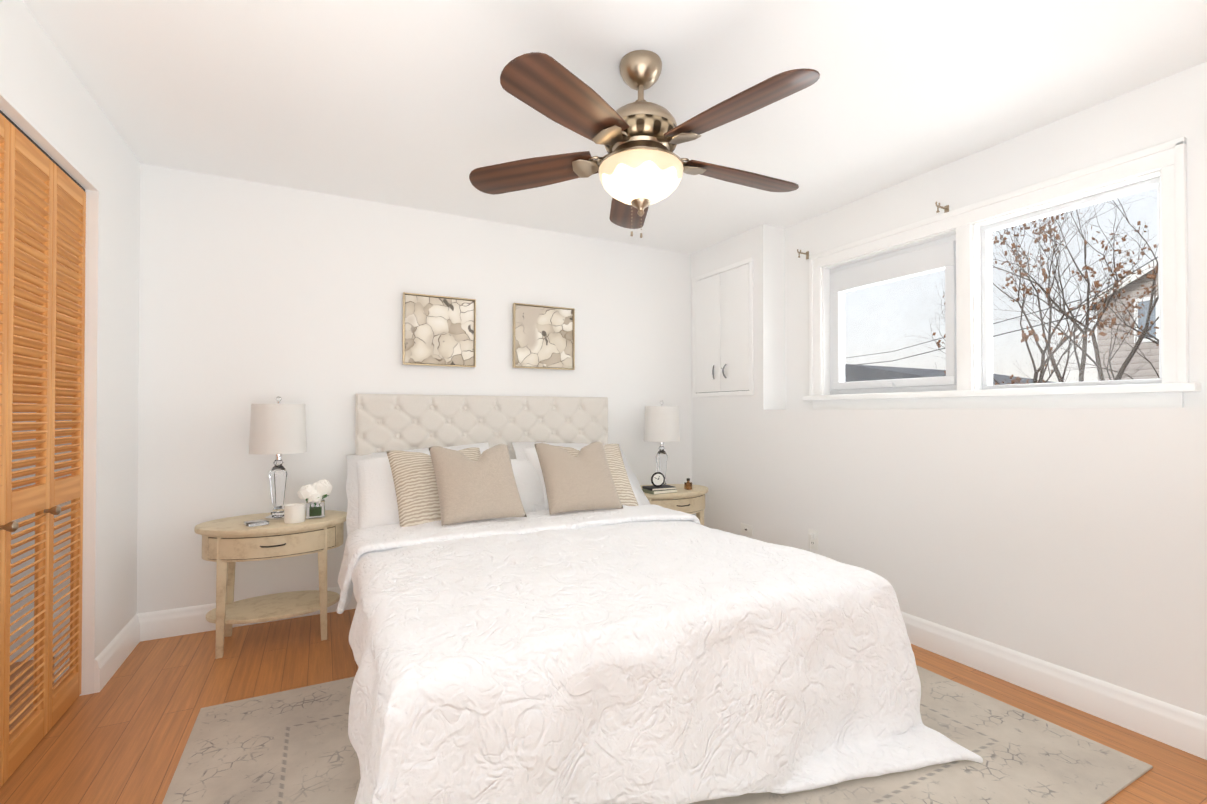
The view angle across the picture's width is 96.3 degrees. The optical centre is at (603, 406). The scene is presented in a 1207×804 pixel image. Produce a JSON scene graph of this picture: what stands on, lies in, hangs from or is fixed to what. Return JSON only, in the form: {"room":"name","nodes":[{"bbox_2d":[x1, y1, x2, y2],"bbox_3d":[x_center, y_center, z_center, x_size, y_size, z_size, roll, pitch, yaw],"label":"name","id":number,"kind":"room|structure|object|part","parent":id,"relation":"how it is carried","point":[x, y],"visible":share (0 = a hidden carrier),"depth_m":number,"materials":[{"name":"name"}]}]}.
{"room":"bedroom","nodes":[
{"label":"bedroom","id":0,"kind":"room"},
{"bbox_2d":[10,393,56,661],"bbox_3d":[-2.715,-0.032,2.490,0.640,2.400,0.040,0,-1,-28],"label":"wall","id":1,"kind":"structure","parent":0,"point":[17,615],"depth_m":2.48,"materials":[{"name":"white paint"}]},
{"bbox_2d":[0,0,139,695],"bbox_3d":[-1.975,-0.037,1.892,0.120,2.400,1.785,0,-1,-28],"label":"wall","id":2,"kind":"structure","parent":0,"point":[110,459],"depth_m":2.22,"materials":[{"name":"white paint"}]},
{"bbox_2d":[0,110,84,190],"bbox_3d":[-1.841,-0.883,1.652,0.030,0.012,1.216,0,-1,-28],"label":"track","id":3,"kind":"object","parent":2,"relation":"attached to","point":[34,143],"visible":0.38,"depth_m":1.84,"materials":[{"name":"black metal"}]},
{"bbox_2d":[0,113,85,787],"bbox_3d":[-1.818,0.137,1.652,0.072,2.024,1.205,0,-1,-28],"label":"closet doors","id":4,"kind":"structure","parent":3,"relation":"hanging from","point":[42,259],"depth_m":1.86,"materials":[{"name":"brown wood"}]},
{"bbox_3d":[-1.765,0.135,1.509,0.034,2.024,0.299,0,-1,-28],"label":"panel","id":5,"kind":"part","parent":4,"relation":"part of","materials":[{"name":"brown wood"}]},
{"bbox_3d":[-1.784,0.360,1.618,0.041,0.033,0.033,0,-1,-28],"label":"panel knob","id":6,"kind":"part","parent":4,"relation":"part of","materials":[{"name":"silver metal"}]},
{"bbox_3d":[-1.905,0.138,1.777,0.034,2.024,0.299,0,-1,-28],"label":"panel","id":7,"kind":"part","parent":4,"relation":"part of","materials":[{"name":"brown wood"}]},
{"bbox_3d":[-1.924,0.363,1.886,0.041,0.033,0.033,0,-1,-28],"label":"panel knob","id":8,"kind":"part","parent":4,"relation":"part of","materials":[{"name":"silver metal"}]},
{"bbox_3d":[-2.045,0.140,2.045,0.034,2.024,0.299,0,-1,-28],"label":"panel","id":9,"kind":"part","parent":4,"relation":"part of","materials":[{"name":"brown wood"}]},
{"bbox_2d":[94,614,139,692],"bbox_3d":[-2.196,1.100,2.454,0.017,0.136,0.565,0,-1,-28],"label":"baseboard","id":10,"kind":"structure","parent":2,"relation":"attached to","point":[111,657],"depth_m":2.39,"materials":[{"name":"white paint"}]},
{"bbox_2d":[137,163,691,613],"bbox_3d":[-0.957,-0.022,3.497,4.770,2.400,0.120,0,-1,-28],"label":"wall","id":11,"kind":"structure","parent":0,"point":[255,293],"depth_m":3.08,"materials":[{"name":"white paint"}]},
{"bbox_2d":[137,587,356,641],"bbox_3d":[-0.814,1.110,3.483,3.420,0.136,0.017,0,-1,-28],"label":"baseboard","id":12,"kind":"structure","parent":11,"relation":"attached to","point":[171,622],"depth_m":2.77,"materials":[{"name":"white paint"}]},
{"bbox_2d":[402,292,475,366],"bbox_3d":[-1.022,-0.473,3.377,0.440,0.435,0.038,0,-1,-28],"label":"picture","id":13,"kind":"object","parent":11,"relation":"attached to","point":[438,330],"visible":0.98,"depth_m":3.36,"materials":[{"name":"beige paper"}]},
{"bbox_2d":[512,303,574,369],"bbox_3d":[-0.405,-0.475,3.698,0.440,0.430,0.038,0,-1,-28],"label":"picture","id":14,"kind":"object","parent":11,"relation":"attached to","point":[543,337],"visible":0.98,"depth_m":3.69,"materials":[{"name":"beige paper"}]},
{"bbox_2d":[0,609,1206,803],"bbox_3d":[0.122,1.188,1.414,4.770,0.060,4.790,0,-1,-28],"label":"floor","id":15,"kind":"structure","parent":0,"point":[122,736],"depth_m":2.06,"materials":[{"name":"brown wood"}]},
{"bbox_2d":[194,510,346,658],"bbox_3d":[-1.662,0.871,2.743,0.670,0.600,0.470,0,-1,-28],"label":"nightstand","id":16,"kind":"object","parent":15,"relation":"on","point":[228,543],"visible":0.9,"depth_m":2.62,"materials":[{"name":"beige wood"}]},
{"bbox_2d":[244,519,268,526],"bbox_3d":[-1.673,0.561,2.605,0.085,0.016,0.085,-1,-1,42],"label":"block","id":17,"kind":"object","parent":16,"relation":"on","point":[254,523],"visible":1,"depth_m":2.58,"materials":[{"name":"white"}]},
{"bbox_3d":[-1.559,0.655,2.547,0.107,0.009,0.024,0,-1,-28],"label":"handle","id":18,"kind":"part","parent":16,"relation":"part of","materials":[{"name":"black metal"}]},
{"bbox_2d":[249,396,306,519],"bbox_3d":[-1.671,0.258,2.778,0.256,0.624,0.256,0,-1,-28],"label":"lamp","id":19,"kind":"object","parent":16,"relation":"on","point":[278,430],"visible":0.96,"depth_m":2.70,"materials":[{"name":"white fabric"}]},
{"bbox_3d":[-1.671,0.110,2.779,0.256,0.250,0.256,0,-1,-28],"label":"lamp shade","id":20,"kind":"part","parent":19,"relation":"part of","materials":[{"name":"fabric"}]},
{"bbox_2d":[284,503,304,523],"bbox_3d":[-1.529,0.527,2.675,0.092,0.085,0.092,0,-1,-28],"label":"candle","id":21,"kind":"object","parent":16,"relation":"on","point":[294,513],"visible":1,"depth_m":2.64,"materials":[{"name":"white wax"}]},
{"bbox_2d":[297,480,331,518],"bbox_3d":[-1.494,0.475,2.800,0.159,0.191,0.152,0,-1,-28],"label":"flower vase","id":22,"kind":"object","parent":16,"relation":"on","point":[315,493],"visible":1,"depth_m":2.76,"materials":[{"name":"clear glass"}]},
{"bbox_2d":[162,665,1152,803],"bbox_3d":[0.110,1.158,1.904,2.780,0.009,1.830,0,-1,-28],"label":"rug","id":23,"kind":"object","parent":15,"relation":"on","point":[293,746],"visible":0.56,"depth_m":1.75,"materials":[{"name":"beige fabric"}]},
{"bbox_2d":[336,394,982,803],"bbox_3d":[-0.092,0.537,2.453,1.997,1.238,2.481,0,-1,-28],"label":"bed","id":24,"kind":"object","parent":15,"relation":"on","point":[554,606],"visible":1,"depth_m":1.70,"materials":[{"name":"fabric"}]},
{"bbox_3d":[-0.703,0.547,3.491,1.640,1.238,0.075,0,-1,-28],"label":"headboard","id":25,"kind":"part","parent":24,"relation":"part of","materials":[{"name":"fabric"}]},
{"bbox_2d":[510,459,543,511],"bbox_3d":[-0.533,0.483,3.252,0.660,0.152,0.460,0,39,-28],"label":"pillow","id":26,"kind":"object","parent":24,"relation":"on","point":[528,475],"depth_m":3.22,"materials":[{"name":"white fabric"}]},
{"bbox_2d":[348,520,982,803],"bbox_3d":[0.007,0.869,2.272,1.994,0.562,2.086,0,-1,-28],"label":"comforter","id":27,"kind":"object","parent":24,"relation":"on","point":[498,661],"depth_m":1.59,"materials":[{"name":"white fabric"}]},
{"bbox_2d":[640,484,707,524],"bbox_3d":[0.440,0.882,3.838,0.670,0.600,0.470,0,-1,-28],"label":"nightstand","id":28,"kind":"object","parent":15,"relation":"on","point":[682,499],"visible":0.25,"depth_m":3.67,"materials":[{"name":"brown wood"}]},
{"bbox_2d":[642,485,676,493],"bbox_3d":[0.378,0.560,3.667,0.207,0.038,0.150,0,-1,-28],"label":"books","id":29,"kind":"object","parent":28,"relation":"on","point":[653,489],"visible":0.94,"depth_m":3.62,"materials":[{"name":"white paper"}]},
{"bbox_2d":[651,472,664,486],"bbox_3d":[0.369,0.492,3.664,0.101,0.101,0.016,0,-1,-16],"label":"desk clock","id":30,"kind":"object","parent":29,"relation":"on","point":[657,479],"visible":1,"depth_m":3.66,"materials":[{"name":"black metal"}]},
{"bbox_2d":[644,401,679,484],"bbox_3d":[0.417,0.269,3.866,0.256,0.624,0.256,0,-1,-28],"label":"lamp","id":31,"kind":"object","parent":28,"relation":"on","point":[661,425],"visible":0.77,"depth_m":3.77,"materials":[{"name":"white fabric"}]},
{"bbox_3d":[0.417,0.121,3.867,0.256,0.250,0.256,0,-1,-28],"label":"lamp shade","id":32,"kind":"part","parent":31,"relation":"part of","materials":[{"name":"fabric"}]},
{"bbox_2d":[684,478,691,489],"bbox_3d":[0.595,0.541,3.792,0.042,0.078,0.042,0,-1,-28],"label":"bottle","id":33,"kind":"object","parent":28,"relation":"on","point":[688,485],"visible":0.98,"depth_m":3.78,"materials":[{"name":"orange glass"}]},
{"bbox_2d":[22,0,1206,253],"bbox_3d":[0.122,-1.272,1.438,4.770,0.060,4.790,0,-1,-28],"label":"ceiling","id":34,"kind":"structure","parent":0,"point":[406,104],"depth_m":2.06,"materials":[{"name":"white paint"}]},
{"bbox_2d":[469,50,819,237],"bbox_3d":[0.175,-0.927,1.939,1.271,0.620,1.284,0,-1,-28],"label":"ceiling fan","id":35,"kind":"object","parent":34,"relation":"hanging from","point":[640,166],"visible":1,"depth_m":1.82,"materials":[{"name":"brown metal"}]},
{"bbox_3d":[-0.275,-0.887,2.056,0.500,0.057,0.161,0,-1,15],"label":"blade","id":36,"kind":"part","parent":35,"relation":"part of","materials":[{"name":"brown wood"}]},
{"bbox_3d":[-0.101,-0.891,1.589,0.161,0.057,0.500,0,-1,33],"label":"blade","id":37,"kind":"part","parent":35,"relation":"part of","materials":[{"name":"brown wood"}]},
{"bbox_3d":[0.116,-0.884,2.366,0.161,0.057,0.500,0,-1,-3],"label":"blade","id":38,"kind":"part","parent":35,"relation":"part of","materials":[{"name":"brown wood"}]},
{"bbox_3d":[0.134,-0.796,1.941,0.304,0.120,0.304,0,-1,-28],"label":"lamp shade","id":39,"kind":"part","parent":35,"relation":"part of","materials":[{"name":"beige glass"}]},
{"bbox_3d":[0.398,-0.891,1.610,0.161,0.057,0.500,0,-1,-39],"label":"blade","id":40,"kind":"part","parent":35,"relation":"part of","materials":[{"name":"brown wood"}]},
{"bbox_3d":[0.532,-0.886,2.091,0.500,0.057,0.161,0,-1,-21],"label":"blade","id":41,"kind":"part","parent":35,"relation":"part of","materials":[{"name":"brown wood"}]},
{"bbox_2d":[691,224,1206,716],"bbox_3d":[1.994,-0.032,2.401,0.550,2.400,4.550,0,-1,-28],"label":"wall","id":42,"kind":"structure","parent":0,"point":[1074,539],"depth_m":2.35,"materials":[{"name":"white paint"}]},
{"bbox_2d":[692,257,753,396],"bbox_3d":[0.849,-0.547,3.963,0.040,0.940,0.670,0,-1,-28],"label":"upper cabinet","id":43,"kind":"object","parent":42,"relation":"attached to","point":[722,335],"visible":1,"depth_m":3.93,"materials":[{"name":"white paint"}]},
{"bbox_2d":[741,523,752,535],"bbox_3d":[0.985,0.846,3.722,0.010,0.070,0.115,0,-1,-28],"label":"jack","id":44,"kind":"object","parent":42,"relation":"attached to","point":[746,529],"visible":1,"depth_m":3.71,"materials":[{"name":"white plastic"}]},
{"bbox_2d":[808,529,817,551],"bbox_3d":[1.249,0.792,3.193,0.031,0.132,0.066,0,-1,-28],"label":"duplex electrical outlet","id":45,"kind":"object","parent":42,"relation":"attached to","point":[812,539],"visible":0.92,"depth_m":3.19,"materials":[{"name":"white plastic"}]},
{"bbox_2d":[901,612,1206,759],"bbox_3d":[1.742,1.098,2.259,0.017,0.136,4.550,0,-1,-28],"label":"baseboard","id":46,"kind":"structure","parent":42,"relation":"attached to","point":[1182,729],"depth_m":2.10,"materials":[{"name":"white paint"}]},
{"bbox_2d":[785,61,1206,409],"bbox_3d":[2.176,-0.616,2.057,0.150,1.240,3.760,0,-1,-28],"label":"wall","id":47,"kind":"structure","parent":0,"point":[1130,122],"depth_m":2.37,"materials":[{"name":"white paint"}]},
{"bbox_2d":[797,249,808,259],"bbox_3d":[1.289,-0.988,3.498,0.095,0.052,0.022,0,-1,-28],"label":"curtain bracket","id":48,"kind":"object","parent":47,"relation":"attached to","point":[806,254],"visible":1,"depth_m":3.51,"materials":[{"name":"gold metal"}]},
{"bbox_2d":[935,202,948,212],"bbox_3d":[1.698,-0.996,2.713,0.095,0.052,0.022,0,-1,-28],"label":"curtain bracket","id":49,"kind":"object","parent":47,"relation":"attached to","point":[945,208],"visible":0.83,"depth_m":2.71,"materials":[{"name":"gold metal"}]},
{"label":"outside","id":50,"kind":"structure","parent":0,"visible":0},
{"bbox_3d":[25.688,2.611,22.420,60.000,0.100,60.000,0,-1,-28],"label":"ground","id":51,"kind":"structure","parent":50,"visible":0},
{"bbox_2d":[845,364,1057,384],"bbox_3d":[13.843,0.447,23.598,9.800,4.250,12.800,0,-1,-28],"label":"bungalow","id":52,"kind":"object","parent":51,"relation":"on","point":[888,374],"depth_m":20.64,"materials":[{"name":"grey"}]},
{"bbox_2d":[993,375,1044,384],"bbox_3d":[10.969,0.778,16.057,2.712,3.456,2.600,0,-1,-28],"label":"tree","id":53,"kind":"object","parent":51,"relation":"on","point":[1017,381],"depth_m":15.72,"materials":[{"name":"brown plant"}]},
{"bbox_2d":[909,197,1155,384],"bbox_3d":[9.227,-1.288,11.332,5.024,7.497,4.432,0,-1,-28],"label":"tree","id":54,"kind":"object","parent":51,"relation":"on","point":[1052,359],"depth_m":11.92,"materials":[{"name":"brown plant"}]},
{"bbox_2d":[992,217,1157,383],"bbox_3d":[8.088,-0.870,10.145,3.401,6.647,4.420,0,-1,-28],"label":"tree","id":55,"kind":"object","parent":51,"relation":"on","point":[1065,338],"depth_m":9.55,"materials":[{"name":"brown plant"}]},
{"bbox_2d":[993,197,1158,380],"bbox_3d":[13.322,-2.053,14.152,6.355,9.104,6.468,0,-1,-28],"label":"tree","id":56,"kind":"object","parent":51,"relation":"on","point":[1140,339],"depth_m":13.70,"materials":[{"name":"brown plant"}]},
{"bbox_2d":[1044,267,1159,378],"bbox_3d":[15.843,-0.836,15.758,5.232,6.672,5.393,0,-1,-28],"label":"tree","id":57,"kind":"object","parent":51,"relation":"on","point":[1123,312],"depth_m":15.33,"materials":[{"name":"brown plant"}]},
{"bbox_2d":[1079,257,1158,380],"bbox_3d":[25.074,-1.976,19.325,10.950,9.014,8.873,0,-1,-28],"label":"house","id":58,"kind":"structure","parent":51,"relation":"on","point":[1130,341],"depth_m":19.66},
{"bbox_3d":[1.811,-0.034,2.752,0.150,0.090,1.560,0,-1,-28],"label":"wall","id":59,"kind":"structure","parent":0,"visible":0},
{"bbox_2d":[803,137,1200,408],"bbox_3d":[1.782,-0.483,2.752,0.205,0.988,1.770,0,-1,-28],"label":"window","id":60,"kind":"structure","parent":59,"relation":"in","point":[960,253],"depth_m":2.62,"materials":[{"name":"white paint"}]},
{"bbox_3d":[1.824,-0.480,2.732,0.018,0.762,1.450,0,-1,-28],"label":"glass","id":61,"kind":"part","parent":60,"relation":"part of","materials":[{"name":"white"}]},
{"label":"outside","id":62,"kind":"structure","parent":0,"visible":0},
{"bbox_2d":[847,299,1081,365],"bbox_3d":[9.022,-1.749,17.723,6.022,0.592,13.010,0,-1,-28],"label":"wire","id":63,"kind":"object","parent":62,"point":[993,336],"depth_m":12.78,"materials":[{"name":"black metal"}]}
]}

